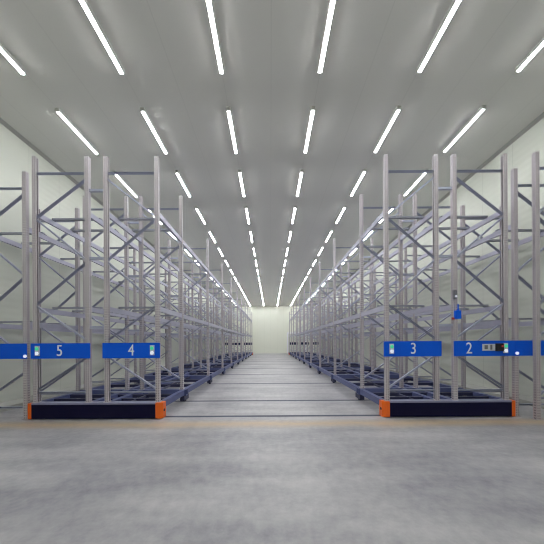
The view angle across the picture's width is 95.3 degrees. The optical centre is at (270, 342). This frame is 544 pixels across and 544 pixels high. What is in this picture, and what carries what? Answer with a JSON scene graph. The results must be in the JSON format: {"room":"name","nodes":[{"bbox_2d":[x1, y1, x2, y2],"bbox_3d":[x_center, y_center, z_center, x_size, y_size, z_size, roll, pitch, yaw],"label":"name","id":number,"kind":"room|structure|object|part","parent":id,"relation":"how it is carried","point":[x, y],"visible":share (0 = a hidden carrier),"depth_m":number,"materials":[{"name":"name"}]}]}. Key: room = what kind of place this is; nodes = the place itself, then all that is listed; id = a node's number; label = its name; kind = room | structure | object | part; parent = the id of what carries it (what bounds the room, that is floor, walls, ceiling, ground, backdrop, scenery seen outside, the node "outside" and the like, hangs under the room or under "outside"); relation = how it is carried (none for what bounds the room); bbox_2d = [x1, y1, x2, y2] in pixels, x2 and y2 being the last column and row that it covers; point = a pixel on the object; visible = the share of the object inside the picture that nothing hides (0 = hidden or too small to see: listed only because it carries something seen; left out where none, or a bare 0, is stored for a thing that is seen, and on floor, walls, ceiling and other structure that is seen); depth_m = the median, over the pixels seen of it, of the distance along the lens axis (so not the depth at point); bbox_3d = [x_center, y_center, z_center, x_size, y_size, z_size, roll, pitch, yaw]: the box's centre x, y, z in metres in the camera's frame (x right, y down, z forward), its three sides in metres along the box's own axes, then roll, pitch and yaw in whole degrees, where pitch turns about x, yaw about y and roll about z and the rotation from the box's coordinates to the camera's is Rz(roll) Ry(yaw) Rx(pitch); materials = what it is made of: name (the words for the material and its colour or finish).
{"room":"warehouse","nodes":[
{"label":"warehouse","id":0,"kind":"room"},
{"bbox_2d":[0,123,225,402],"bbox_3d":[-6.201,-1.752,15.950,0.150,6.620,37.400,0,0,0],"label":"wall","id":1,"kind":"structure","parent":0,"point":[16,155],"depth_m":7.05,"materials":[{"name":"white paint"}]},
{"bbox_2d":[0,354,220,411],"bbox_3d":[-6.056,1.457,15.950,0.100,0.200,37.100,0,0,0],"label":"baseboard","id":2,"kind":"structure","parent":1,"relation":"attached to","point":[16,402],"depth_m":7.17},
{"bbox_2d":[0,118,225,305],"bbox_3d":[-6.111,-5.028,15.950,0.070,0.070,37.100,0,0,0],"label":"trim","id":3,"kind":"structure","parent":1,"relation":"attached to","point":[2,121],"depth_m":6.96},
{"bbox_2d":[226,306,314,353],"bbox_3d":[0.024,-1.790,34.575,12.300,6.620,0.150,0,0,0],"label":"wall","id":4,"kind":"structure","parent":0,"point":[269,326],"depth_m":34.50,"materials":[{"name":"white paint"}]},
{"bbox_2d":[287,332,305,352],"bbox_3d":[3.605,0.038,34.420,2.660,2.920,0.160,0,0,0],"label":"door","id":5,"kind":"structure","parent":4,"relation":"in","point":[287,332],"depth_m":34.45,"materials":[{"name":"white paint"}]},
{"bbox_2d":[0,0,543,305],"bbox_3d":[0.003,-5.200,15.950,12.600,0.200,37.400,0,0,0],"label":"ceiling","id":6,"kind":"structure","parent":0,"point":[270,82],"depth_m":5.29,"materials":[{"name":"white paint"}]},
{"bbox_2d":[0,43,25,75],"bbox_3d":[-4.616,-5.033,4.025,0.092,0.078,1.240,0,0,0],"label":"ceiling lamp","id":7,"kind":"object","parent":6,"relation":"attached to","point":[3,50],"visible":1,"depth_m":4.41,"materials":[{"name":"white plastic"}]},
{"bbox_2d":[55,108,98,154],"bbox_3d":[-4.616,-5.033,5.980,0.092,0.078,1.240,0,0,0],"label":"ceiling lamp","id":8,"kind":"object","parent":6,"relation":"attached to","point":[63,116],"visible":1,"depth_m":5.87,"materials":[{"name":"white plastic"}]},
{"bbox_2d":[79,0,124,74],"bbox_3d":[-2.776,-5.044,4.025,0.092,0.078,1.240,0,0,0],"label":"ceiling lamp","id":9,"kind":"object","parent":6,"relation":"attached to","point":[84,3],"visible":1,"depth_m":4.06,"materials":[{"name":"white plastic"}]},
{"bbox_2d":[113,171,137,197],"bbox_3d":[-4.616,-5.033,7.935,0.092,0.078,1.240,0,0,0],"label":"ceiling lamp","id":10,"kind":"object","parent":6,"relation":"attached to","point":[119,177],"visible":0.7,"depth_m":7.94,"materials":[{"name":"white plastic"}]},
{"bbox_2d":[116,175,136,196],"bbox_3d":[-4.616,-5.008,7.935,0.060,0.028,1.200,0,0,0],"label":"diffuser","id":11,"kind":"object","parent":10,"relation":"attached to","point":[119,177],"depth_m":7.93,"materials":[{"name":"white plastic"}]},
{"bbox_2d":[140,107,167,153],"bbox_3d":[-2.776,-5.044,5.980,0.092,0.078,1.240,0,0,0],"label":"ceiling lamp","id":12,"kind":"object","parent":6,"relation":"attached to","point":[142,109],"visible":1,"depth_m":5.85,"materials":[{"name":"white plastic"}]},
{"bbox_2d":[175,170,190,196],"bbox_3d":[-2.776,-5.044,7.935,0.092,0.078,1.240,0,0,0],"label":"ceiling lamp","id":13,"kind":"object","parent":6,"relation":"attached to","point":[176,171],"visible":1,"depth_m":7.81,"materials":[{"name":"white plastic"}]},
{"bbox_2d":[195,207,205,223],"bbox_3d":[-2.776,-5.044,9.890,0.092,0.078,1.240,0,0,0],"label":"ceiling lamp","id":14,"kind":"object","parent":6,"relation":"attached to","point":[196,208],"visible":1,"depth_m":9.78,"materials":[{"name":"white plastic"}]},
{"bbox_2d":[208,230,215,242],"bbox_3d":[-2.776,-5.044,11.845,0.092,0.078,1.240,0,0,0],"label":"ceiling lamp","id":15,"kind":"object","parent":6,"relation":"attached to","point":[209,231],"visible":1,"depth_m":11.74,"materials":[{"name":"white plastic"}]},
{"bbox_2d":[206,0,223,74],"bbox_3d":[-0.914,-5.056,4.025,0.092,0.078,1.240,0,0,0],"label":"ceiling lamp","id":16,"kind":"object","parent":6,"relation":"attached to","point":[209,3],"visible":1,"depth_m":4.06,"materials":[{"name":"white plastic"}]},
{"bbox_2d":[226,107,237,153],"bbox_3d":[-0.914,-5.056,5.980,0.092,0.078,1.240,0,0,0],"label":"ceiling lamp","id":17,"kind":"object","parent":6,"relation":"attached to","point":[228,109],"visible":1,"depth_m":5.84,"materials":[{"name":"white plastic"}]},
{"bbox_2d":[238,170,244,196],"bbox_3d":[-0.914,-5.056,7.935,0.092,0.078,1.240,0,0,0],"label":"ceiling lamp","id":18,"kind":"object","parent":6,"relation":"attached to","point":[239,171],"visible":1,"depth_m":7.81,"materials":[{"name":"white plastic"}]},
{"bbox_2d":[245,206,249,223],"bbox_3d":[-0.914,-5.056,9.890,0.092,0.078,1.240,0,0,0],"label":"ceiling lamp","id":19,"kind":"object","parent":6,"relation":"attached to","point":[246,208],"visible":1,"depth_m":9.80,"materials":[{"name":"white plastic"}]},
{"bbox_2d":[291,206,295,223],"bbox_3d":[0.922,-5.067,9.890,0.092,0.078,1.240,0,0,0],"label":"ceiling lamp","id":20,"kind":"object","parent":6,"relation":"attached to","point":[294,208],"visible":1,"depth_m":9.84,"materials":[{"name":"white plastic"}]},
{"bbox_2d":[296,169,302,196],"bbox_3d":[0.922,-5.067,7.935,0.092,0.078,1.240,0,0,0],"label":"ceiling lamp","id":21,"kind":"object","parent":6,"relation":"attached to","point":[301,170],"visible":1,"depth_m":7.80,"materials":[{"name":"white plastic"}]},
{"bbox_2d":[303,106,314,152],"bbox_3d":[0.922,-5.067,5.980,0.092,0.078,1.240,0,0,0],"label":"ceiling lamp","id":22,"kind":"object","parent":6,"relation":"attached to","point":[312,110],"visible":1,"depth_m":5.83,"materials":[{"name":"white plastic"}]},
{"bbox_2d":[317,0,335,73],"bbox_3d":[0.922,-5.067,4.025,0.092,0.078,1.240,0,0,0],"label":"ceiling lamp","id":23,"kind":"object","parent":6,"relation":"attached to","point":[331,5],"visible":1,"depth_m":4.06,"materials":[{"name":"white plastic"}]},
{"bbox_2d":[325,229,332,241],"bbox_3d":[2.784,-5.078,11.845,0.092,0.078,1.240,0,0,0],"label":"ceiling lamp","id":24,"kind":"object","parent":6,"relation":"attached to","point":[331,230],"visible":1,"depth_m":11.70,"materials":[{"name":"white plastic"}]},
{"bbox_2d":[335,206,345,223],"bbox_3d":[2.784,-5.078,9.890,0.092,0.078,1.240,0,0,0],"label":"ceiling lamp","id":25,"kind":"object","parent":6,"relation":"attached to","point":[344,207],"visible":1,"depth_m":9.84,"materials":[{"name":"white plastic"}]},
{"bbox_2d":[350,169,365,195],"bbox_3d":[2.784,-5.078,7.935,0.092,0.078,1.240,0,0,0],"label":"ceiling lamp","id":26,"kind":"object","parent":6,"relation":"attached to","point":[364,170],"visible":1,"depth_m":7.82,"materials":[{"name":"white plastic"}]},
{"bbox_2d":[373,106,400,152],"bbox_3d":[2.784,-5.078,5.980,0.092,0.078,1.240,0,0,0],"label":"ceiling lamp","id":27,"kind":"object","parent":6,"relation":"attached to","point":[398,108],"visible":1,"depth_m":5.85,"materials":[{"name":"white plastic"}]},
{"bbox_2d":[403,169,428,195],"bbox_3d":[4.624,-5.089,7.935,0.092,0.078,1.240,0,0,0],"label":"ceiling lamp","id":28,"kind":"object","parent":6,"relation":"attached to","point":[418,179],"visible":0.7,"depth_m":7.91,"materials":[{"name":"white plastic"}]},
{"bbox_2d":[417,0,461,72],"bbox_3d":[2.784,-5.078,4.025,0.092,0.078,1.240,0,0,0],"label":"ceiling lamp","id":29,"kind":"object","parent":6,"relation":"attached to","point":[455,3],"visible":1,"depth_m":4.07,"materials":[{"name":"white plastic"}]},
{"bbox_2d":[443,105,486,152],"bbox_3d":[4.624,-5.089,5.980,0.092,0.078,1.240,0,0,0],"label":"ceiling lamp","id":30,"kind":"object","parent":6,"relation":"attached to","point":[482,108],"visible":1,"depth_m":5.86,"materials":[{"name":"white plastic"}]},
{"bbox_2d":[515,37,543,72],"bbox_3d":[4.624,-5.089,4.025,0.092,0.078,1.240,0,0,0],"label":"ceiling lamp","id":31,"kind":"object","parent":6,"relation":"attached to","point":[540,44],"visible":1,"depth_m":4.39,"materials":[{"name":"white plastic"}]},
{"bbox_2d":[0,353,543,543],"bbox_3d":[0.045,1.620,15.950,12.600,0.200,37.400,0,0,0],"label":"floor","id":32,"kind":"structure","parent":0,"point":[306,479],"depth_m":2.88,"materials":[{"name":"concrete"}]},
{"bbox_2d":[0,171,230,418],"bbox_3d":[-5.475,-0.952,17.866,1.139,5.010,25.797,0,0,0],"label":"rack","id":33,"kind":"object","parent":32,"relation":"on","point":[8,350],"visible":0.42,"depth_m":6.37,"materials":[{"name":"metal"}]},
{"bbox_3d":[-5.444,0.177,4.992,1.080,0.308,0.014,0,0,0],"label":"number panel","id":34,"kind":"part","parent":33,"relation":"part of","materials":[{"name":"blue metal"}]},
{"bbox_3d":[-4.971,-0.955,5.045,0.118,5.010,0.094,0,0,0],"label":"post","id":35,"kind":"part","parent":33,"relation":"part of","materials":[{"name":"grey metal"}]},
{"bbox_3d":[-5.986,-0.948,6.400,0.118,5.010,0.094,0,0,0],"label":"post","id":36,"kind":"part","parent":33,"relation":"part of","materials":[{"name":"grey metal"}]},
{"bbox_3d":[-4.971,-0.955,6.400,0.118,5.010,0.094,0,0,0],"label":"post","id":37,"kind":"part","parent":33,"relation":"part of","materials":[{"name":"grey metal"}]},
{"bbox_3d":[-4.971,-0.955,9.100,0.118,5.010,0.094,0,0,0],"label":"post","id":38,"kind":"part","parent":33,"relation":"part of","materials":[{"name":"grey metal"}]},
{"bbox_3d":[-5.986,-0.948,11.800,0.118,5.010,0.094,0,0,0],"label":"post","id":39,"kind":"part","parent":33,"relation":"part of","materials":[{"name":"grey metal"}]},
{"bbox_3d":[-4.971,-0.955,11.800,0.118,5.010,0.094,0,0,0],"label":"post","id":40,"kind":"part","parent":33,"relation":"part of","materials":[{"name":"grey metal"}]},
{"bbox_3d":[-5.986,-0.948,14.500,0.118,5.010,0.094,0,0,0],"label":"post","id":41,"kind":"part","parent":33,"relation":"part of","materials":[{"name":"grey metal"}]},
{"bbox_3d":[-5.986,-0.948,17.200,0.118,5.010,0.094,0,0,0],"label":"post","id":42,"kind":"part","parent":33,"relation":"part of","materials":[{"name":"grey metal"}]},
{"bbox_3d":[-4.971,-0.955,14.500,0.118,5.010,0.094,0,0,0],"label":"post","id":43,"kind":"part","parent":33,"relation":"part of","materials":[{"name":"grey metal"}]},
{"bbox_3d":[-5.986,-0.948,19.900,0.118,5.010,0.094,0,0,0],"label":"post","id":44,"kind":"part","parent":33,"relation":"part of","materials":[{"name":"grey metal"}]},
{"bbox_3d":[-4.971,-0.955,17.200,0.118,5.010,0.094,0,0,0],"label":"post","id":45,"kind":"part","parent":33,"relation":"part of","materials":[{"name":"grey metal"}]},
{"bbox_2d":[28,156,252,418],"bbox_3d":[-3.533,-1.115,17.887,2.727,5.307,25.865,0,0,0],"label":"rack","id":46,"kind":"object","parent":32,"relation":"on","point":[149,399],"visible":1,"depth_m":5.42,"materials":[{"name":"metal"}]},
{"bbox_3d":[-4.773,-1.271,5.045,0.118,4.980,0.094,0,0,0],"label":"post","id":47,"kind":"part","parent":46,"relation":"part of","materials":[{"name":"grey metal"}]},
{"bbox_3d":[-4.226,0.170,4.992,1.195,0.308,0.014,0,0,0],"label":"number panel","id":48,"kind":"part","parent":46,"relation":"part of","materials":[{"name":"blue metal"}]},
{"bbox_3d":[-4.773,-1.271,6.400,0.118,4.980,0.094,0,0,0],"label":"post","id":49,"kind":"part","parent":46,"relation":"part of","materials":[{"name":"grey metal"}]},
{"bbox_3d":[-3.708,-1.277,5.045,0.118,4.980,0.094,0,0,0],"label":"post","id":50,"kind":"part","parent":46,"relation":"part of","materials":[{"name":"grey metal"}]},
{"bbox_3d":[-3.328,-1.280,5.045,0.118,4.980,0.094,0,0,0],"label":"post","id":51,"kind":"part","parent":46,"relation":"part of","materials":[{"name":"grey metal"}]},
{"bbox_3d":[-3.708,-1.277,6.400,0.118,4.980,0.094,0,0,0],"label":"post","id":52,"kind":"part","parent":46,"relation":"part of","materials":[{"name":"grey metal"}]},
{"bbox_3d":[-2.803,0.161,4.992,1.153,0.308,0.014,0,0,0],"label":"number panel","id":53,"kind":"part","parent":46,"relation":"part of","materials":[{"name":"blue metal"}]},
{"bbox_3d":[-4.773,-1.271,9.100,0.118,4.980,0.094,0,0,0],"label":"post","id":54,"kind":"part","parent":46,"relation":"part of","materials":[{"name":"grey metal"}]},
{"bbox_3d":[-3.328,-1.280,6.400,0.118,4.980,0.094,0,0,0],"label":"post","id":55,"kind":"part","parent":46,"relation":"part of","materials":[{"name":"grey metal"}]},
{"bbox_3d":[-2.298,-1.286,5.045,0.118,4.980,0.094,0,0,0],"label":"post","id":56,"kind":"part","parent":46,"relation":"part of","materials":[{"name":"grey metal"}]},
{"bbox_3d":[-3.708,-1.277,9.100,0.118,4.980,0.094,0,0,0],"label":"post","id":57,"kind":"part","parent":46,"relation":"part of","materials":[{"name":"grey metal"}]},
{"bbox_3d":[-3.328,-1.280,9.100,0.118,4.980,0.094,0,0,0],"label":"post","id":58,"kind":"part","parent":46,"relation":"part of","materials":[{"name":"grey metal"}]},
{"bbox_3d":[-2.298,-1.286,6.400,0.118,4.980,0.094,0,0,0],"label":"post","id":59,"kind":"part","parent":46,"relation":"part of","materials":[{"name":"grey metal"}]},
{"bbox_3d":[-4.773,-1.271,14.500,0.118,4.980,0.094,0,0,0],"label":"post","id":60,"kind":"part","parent":46,"relation":"part of","materials":[{"name":"grey metal"}]},
{"bbox_3d":[-3.708,-1.277,11.800,0.118,4.980,0.094,0,0,0],"label":"post","id":61,"kind":"part","parent":46,"relation":"part of","materials":[{"name":"grey metal"}]},
{"bbox_3d":[-3.328,-1.280,11.800,0.118,4.980,0.094,0,0,0],"label":"post","id":62,"kind":"part","parent":46,"relation":"part of","materials":[{"name":"grey metal"}]},
{"bbox_3d":[-3.708,-1.277,14.500,0.118,4.980,0.094,0,0,0],"label":"post","id":63,"kind":"part","parent":46,"relation":"part of","materials":[{"name":"grey metal"}]},
{"bbox_3d":[-2.298,-1.286,9.100,0.118,4.980,0.094,0,0,0],"label":"post","id":64,"kind":"part","parent":46,"relation":"part of","materials":[{"name":"grey metal"}]},
{"bbox_3d":[-4.773,-1.271,19.900,0.118,4.980,0.094,0,0,0],"label":"post","id":65,"kind":"part","parent":46,"relation":"part of","materials":[{"name":"grey metal"}]},
{"bbox_3d":[-3.328,-1.280,14.500,0.118,4.980,0.094,0,0,0],"label":"post","id":66,"kind":"part","parent":46,"relation":"part of","materials":[{"name":"grey metal"}]},
{"bbox_3d":[-3.708,-1.277,17.200,0.118,4.980,0.094,0,0,0],"label":"post","id":67,"kind":"part","parent":46,"relation":"part of","materials":[{"name":"grey metal"}]},
{"bbox_3d":[-4.773,-1.271,22.600,0.118,4.980,0.094,0,0,0],"label":"post","id":68,"kind":"part","parent":46,"relation":"part of","materials":[{"name":"grey metal"}]},
{"bbox_3d":[-2.298,-1.286,11.800,0.118,4.980,0.094,0,0,0],"label":"post","id":69,"kind":"part","parent":46,"relation":"part of","materials":[{"name":"grey metal"}]},
{"bbox_3d":[-3.708,-1.277,19.900,0.118,4.980,0.094,0,0,0],"label":"post","id":70,"kind":"part","parent":46,"relation":"part of","materials":[{"name":"grey metal"}]},
{"bbox_3d":[-3.328,-1.280,19.900,0.118,4.980,0.094,0,0,0],"label":"post","id":71,"kind":"part","parent":46,"relation":"part of","materials":[{"name":"grey metal"}]},
{"bbox_3d":[-2.298,-1.286,14.500,0.118,4.980,0.094,0,0,0],"label":"post","id":72,"kind":"part","parent":46,"relation":"part of","materials":[{"name":"grey metal"}]},
{"bbox_3d":[-3.328,-1.280,22.600,0.118,4.980,0.094,0,0,0],"label":"post","id":73,"kind":"part","parent":46,"relation":"part of","materials":[{"name":"grey metal"}]},
{"bbox_3d":[-2.298,-1.286,17.200,0.118,4.980,0.094,0,0,0],"label":"post","id":74,"kind":"part","parent":46,"relation":"part of","materials":[{"name":"grey metal"}]},
{"bbox_3d":[-2.298,-1.286,19.900,0.118,4.980,0.094,0,0,0],"label":"post","id":75,"kind":"part","parent":46,"relation":"part of","materials":[{"name":"grey metal"}]},
{"bbox_3d":[-2.298,-1.286,22.600,0.118,4.980,0.094,0,0,0],"label":"post","id":76,"kind":"part","parent":46,"relation":"part of","materials":[{"name":"grey metal"}]},
{"bbox_2d":[228,368,259,368],"bbox_3d":[0.044,1.518,14.580,10.000,0.003,0.090,0,0,0],"label":"rail","id":77,"kind":"object","parent":32,"relation":"on","point":[228,368],"visible":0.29,"depth_m":14.56,"materials":[{"name":"metal"}]},
{"bbox_2d":[174,400,365,401],"bbox_3d":[0.044,1.518,6.480,10.000,0.003,0.090,0,0,0],"label":"rail","id":78,"kind":"object","parent":32,"relation":"on","point":[215,400],"visible":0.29,"depth_m":6.47,"materials":[{"name":"metal"}]},
{"bbox_2d":[165,415,380,416],"bbox_3d":[0.044,1.518,5.125,10.000,0.003,0.090,0,0,0],"label":"rail","id":79,"kind":"object","parent":32,"relation":"on","point":[233,415],"visible":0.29,"depth_m":5.12,"materials":[{"name":"metal"}]},
{"bbox_2d":[235,382,404,383],"bbox_3d":[0.044,1.518,9.180,10.000,0.003,0.090,0,0,0],"label":"rail","id":80,"kind":"object","parent":32,"relation":"on","point":[404,382],"visible":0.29,"depth_m":9.18,"materials":[{"name":"metal"}]},
{"bbox_2d":[289,153,515,416],"bbox_3d":[3.568,-1.158,17.874,2.684,5.307,25.892,0,0,0],"label":"rack","id":81,"kind":"object","parent":32,"relation":"on","point":[440,399],"visible":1,"depth_m":5.42,"materials":[{"name":"metal"}]},
{"bbox_3d":[2.352,-1.314,30.700,0.118,4.980,0.094,0,0,0],"label":"post","id":82,"kind":"part","parent":81,"relation":"part of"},
{"bbox_3d":[2.352,-1.314,28.000,0.118,4.980,0.094,0,0,0],"label":"post","id":83,"kind":"part","parent":81,"relation":"part of","materials":[{"name":"grey metal"}]},
{"bbox_3d":[2.352,-1.314,25.300,0.118,4.980,0.094,0,0,0],"label":"post","id":84,"kind":"part","parent":81,"relation":"part of","materials":[{"name":"grey metal"}]},
{"bbox_3d":[2.352,-1.314,22.600,0.118,4.980,0.094,0,0,0],"label":"post","id":85,"kind":"part","parent":81,"relation":"part of","materials":[{"name":"grey metal"}]},
{"bbox_3d":[2.352,-1.314,19.900,0.118,4.980,0.094,0,0,0],"label":"post","id":86,"kind":"part","parent":81,"relation":"part of","materials":[{"name":"grey metal"}]},
{"bbox_3d":[3.362,-1.321,25.300,0.118,4.980,0.094,0,0,0],"label":"post","id":87,"kind":"part","parent":81,"relation":"part of","materials":[{"name":"grey metal"}]},
{"bbox_3d":[2.352,-1.314,17.200,0.118,4.980,0.094,0,0,0],"label":"post","id":88,"kind":"part","parent":81,"relation":"part of","materials":[{"name":"grey metal"}]},
{"bbox_3d":[3.362,-1.321,22.600,0.118,4.980,0.094,0,0,0],"label":"post","id":89,"kind":"part","parent":81,"relation":"part of","materials":[{"name":"grey metal"}]},
{"bbox_3d":[2.352,-1.314,14.500,0.118,4.980,0.094,0,0,0],"label":"post","id":90,"kind":"part","parent":81,"relation":"part of","materials":[{"name":"grey metal"}]},
{"bbox_3d":[3.362,-1.321,19.900,0.118,4.980,0.094,0,0,0],"label":"post","id":91,"kind":"part","parent":81,"relation":"part of","materials":[{"name":"grey metal"}]},
{"bbox_3d":[3.732,-1.323,19.900,0.118,4.980,0.094,0,0,0],"label":"post","id":92,"kind":"part","parent":81,"relation":"part of","materials":[{"name":"grey metal"}]},
{"bbox_3d":[3.362,-1.321,17.200,0.118,4.980,0.094,0,0,0],"label":"post","id":93,"kind":"part","parent":81,"relation":"part of","materials":[{"name":"grey metal"}]},
{"bbox_3d":[2.352,-1.314,11.800,0.118,4.980,0.094,0,0,0],"label":"post","id":94,"kind":"part","parent":81,"relation":"part of","materials":[{"name":"grey metal"}]},
{"bbox_3d":[4.762,-1.329,22.600,0.118,4.980,0.094,0,0,0],"label":"post","id":95,"kind":"part","parent":81,"relation":"part of","materials":[{"name":"grey metal"}]},
{"bbox_3d":[3.732,-1.323,17.200,0.118,4.980,0.094,0,0,0],"label":"post","id":96,"kind":"part","parent":81,"relation":"part of","materials":[{"name":"grey metal"}]},
{"bbox_3d":[3.362,-1.321,14.500,0.118,4.980,0.094,0,0,0],"label":"post","id":97,"kind":"part","parent":81,"relation":"part of","materials":[{"name":"grey metal"}]},
{"bbox_3d":[4.762,-1.329,19.900,0.118,4.980,0.094,0,0,0],"label":"post","id":98,"kind":"part","parent":81,"relation":"part of","materials":[{"name":"grey metal"}]},
{"bbox_3d":[2.352,-1.314,9.100,0.118,4.980,0.094,0,0,0],"label":"post","id":99,"kind":"part","parent":81,"relation":"part of","materials":[{"name":"grey metal"}]},
{"bbox_3d":[4.762,-1.329,17.200,0.118,4.980,0.094,0,0,0],"label":"post","id":100,"kind":"part","parent":81,"relation":"part of","materials":[{"name":"grey metal"}]},
{"bbox_3d":[3.362,-1.321,11.800,0.118,4.980,0.094,0,0,0],"label":"post","id":101,"kind":"part","parent":81,"relation":"part of","materials":[{"name":"grey metal"}]},
{"bbox_3d":[3.732,-1.323,11.800,0.118,4.980,0.094,0,0,0],"label":"post","id":102,"kind":"part","parent":81,"relation":"part of","materials":[{"name":"grey metal"}]},
{"bbox_3d":[4.762,-1.329,14.500,0.118,4.980,0.094,0,0,0],"label":"post","id":103,"kind":"part","parent":81,"relation":"part of","materials":[{"name":"grey metal"}]},
{"bbox_3d":[2.352,-1.314,6.400,0.118,4.980,0.094,0,0,0],"label":"post","id":104,"kind":"part","parent":81,"relation":"part of","materials":[{"name":"grey metal"}]},
{"bbox_3d":[4.762,-1.329,11.800,0.118,4.980,0.094,0,0,0],"label":"post","id":105,"kind":"part","parent":81,"relation":"part of","materials":[{"name":"grey metal"}]},
{"bbox_3d":[3.732,-1.323,9.100,0.118,4.980,0.094,0,0,0],"label":"post","id":106,"kind":"part","parent":81,"relation":"part of","materials":[{"name":"grey metal"}]},
{"bbox_3d":[2.352,-1.314,5.045,0.118,4.980,0.094,0,0,0],"label":"post","id":107,"kind":"part","parent":81,"relation":"part of","materials":[{"name":"grey metal"}]},
{"bbox_3d":[3.362,-1.321,6.400,0.118,4.980,0.094,0,0,0],"label":"post","id":108,"kind":"part","parent":81,"relation":"part of","materials":[{"name":"grey metal"}]},
{"bbox_3d":[2.861,0.127,4.992,1.160,0.308,0.014,0,0,0],"label":"number panel","id":109,"kind":"part","parent":81,"relation":"part of","materials":[{"name":"blue metal"}]},
{"bbox_3d":[3.732,-1.323,6.400,0.118,4.980,0.094,0,0,0],"label":"post","id":110,"kind":"part","parent":81,"relation":"part of","materials":[{"name":"grey metal"}]},
{"bbox_3d":[3.362,-1.321,5.045,0.118,4.980,0.094,0,0,0],"label":"post","id":111,"kind":"part","parent":81,"relation":"part of","materials":[{"name":"grey metal"}]},
{"bbox_3d":[3.732,-1.323,5.045,0.118,4.980,0.094,0,0,0],"label":"post","id":112,"kind":"part","parent":81,"relation":"part of","materials":[{"name":"grey metal"}]},
{"bbox_3d":[4.762,-1.329,6.400,0.118,4.980,0.094,0,0,0],"label":"post","id":113,"kind":"part","parent":81,"relation":"part of","materials":[{"name":"grey metal"}]},
{"bbox_3d":[4.302,0.118,4.992,1.223,0.308,0.014,0,0,0],"label":"number panel","id":114,"kind":"part","parent":81,"relation":"part of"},
{"bbox_3d":[4.381,0.096,4.979,0.250,0.135,0.013,0,0,0],"label":"label plate","id":115,"kind":"part","parent":81,"relation":"part of","materials":[{"name":"grey plastic"}]},
{"bbox_3d":[4.762,-1.329,5.045,0.118,4.980,0.094,0,0,0],"label":"post","id":116,"kind":"part","parent":81,"relation":"part of","materials":[{"name":"grey metal"}]},
{"bbox_2d":[313,168,543,415],"bbox_3d":[5.479,-1.018,17.866,1.139,5.010,25.797,0,0,0],"label":"rack","id":117,"kind":"object","parent":32,"relation":"on","point":[522,347],"visible":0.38,"depth_m":6.37,"materials":[{"name":"metal"}]},
{"bbox_3d":[4.969,-1.015,19.900,0.118,5.010,0.094,0,0,0],"label":"post","id":118,"kind":"part","parent":117,"relation":"part of","materials":[{"name":"grey metal"}]},
{"bbox_3d":[4.969,-1.015,17.200,0.118,5.010,0.094,0,0,0],"label":"post","id":119,"kind":"part","parent":117,"relation":"part of","materials":[{"name":"grey metal"}]},
{"bbox_3d":[5.984,-1.022,19.900,0.118,5.010,0.094,0,0,0],"label":"post","id":120,"kind":"part","parent":117,"relation":"part of","materials":[{"name":"grey metal"}]},
{"bbox_3d":[4.969,-1.015,14.500,0.118,5.010,0.094,0,0,0],"label":"post","id":121,"kind":"part","parent":117,"relation":"part of","materials":[{"name":"grey metal"}]},
{"bbox_3d":[5.984,-1.022,17.200,0.118,5.010,0.094,0,0,0],"label":"post","id":122,"kind":"part","parent":117,"relation":"part of","materials":[{"name":"grey metal"}]},
{"bbox_3d":[4.969,-1.015,11.800,0.118,5.010,0.094,0,0,0],"label":"post","id":123,"kind":"part","parent":117,"relation":"part of","materials":[{"name":"grey metal"}]},
{"bbox_3d":[5.984,-1.022,11.800,0.118,5.010,0.094,0,0,0],"label":"post","id":124,"kind":"part","parent":117,"relation":"part of","materials":[{"name":"grey metal"}]},
{"bbox_3d":[4.969,-1.015,9.100,0.118,5.010,0.094,0,0,0],"label":"post","id":125,"kind":"part","parent":117,"relation":"part of","materials":[{"name":"grey metal"}]},
{"bbox_3d":[5.984,-1.022,9.100,0.118,5.010,0.094,0,0,0],"label":"post","id":126,"kind":"part","parent":117,"relation":"part of","materials":[{"name":"grey metal"}]},
{"bbox_3d":[4.969,-1.015,6.400,0.118,5.010,0.094,0,0,0],"label":"post","id":127,"kind":"part","parent":117,"relation":"part of","materials":[{"name":"grey metal"}]},
{"bbox_3d":[5.984,-1.022,6.400,0.118,5.010,0.094,0,0,0],"label":"post","id":128,"kind":"part","parent":117,"relation":"part of","materials":[{"name":"grey metal"}]},
{"bbox_3d":[4.969,-1.015,5.045,0.118,5.010,0.094,0,0,0],"label":"post","id":129,"kind":"part","parent":117,"relation":"part of","materials":[{"name":"grey metal"}]},
{"bbox_3d":[5.490,0.111,4.992,1.132,0.308,0.014,0,0,0],"label":"number panel","id":130,"kind":"part","parent":117,"relation":"part of","materials":[{"name":"blue metal"}]},
{"bbox_2d":[531,151,543,419],"bbox_3d":[5.583,-1.094,4.800,0.998,5.160,0.094,0,0,0],"label":"frame","id":131,"kind":"object","parent":32,"relation":"on","point":[536,219],"visible":1,"depth_m":4.77,"materials":[{"name":"grey metal"}]},
{"bbox_2d":[315,118,543,396],"bbox_3d":[6.249,-1.828,15.950,0.150,6.620,37.400,0,0,0],"label":"wall","id":132,"kind":"structure","parent":0,"point":[519,153],"depth_m":7.26,"materials":[{"name":"white paint"}]},
{"bbox_2d":[314,112,543,305],"bbox_3d":[6.119,-5.103,15.950,0.070,0.070,37.100,0,0,0],"label":"trim","id":133,"kind":"structure","parent":132,"relation":"attached to","point":[541,116],"depth_m":6.92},
{"bbox_2d":[315,352,543,408],"bbox_3d":[6.144,1.383,15.950,0.100,0.200,37.100,0,0,0],"label":"baseboard","id":134,"kind":"structure","parent":132,"relation":"attached to","point":[522,398],"depth_m":7.39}
]}

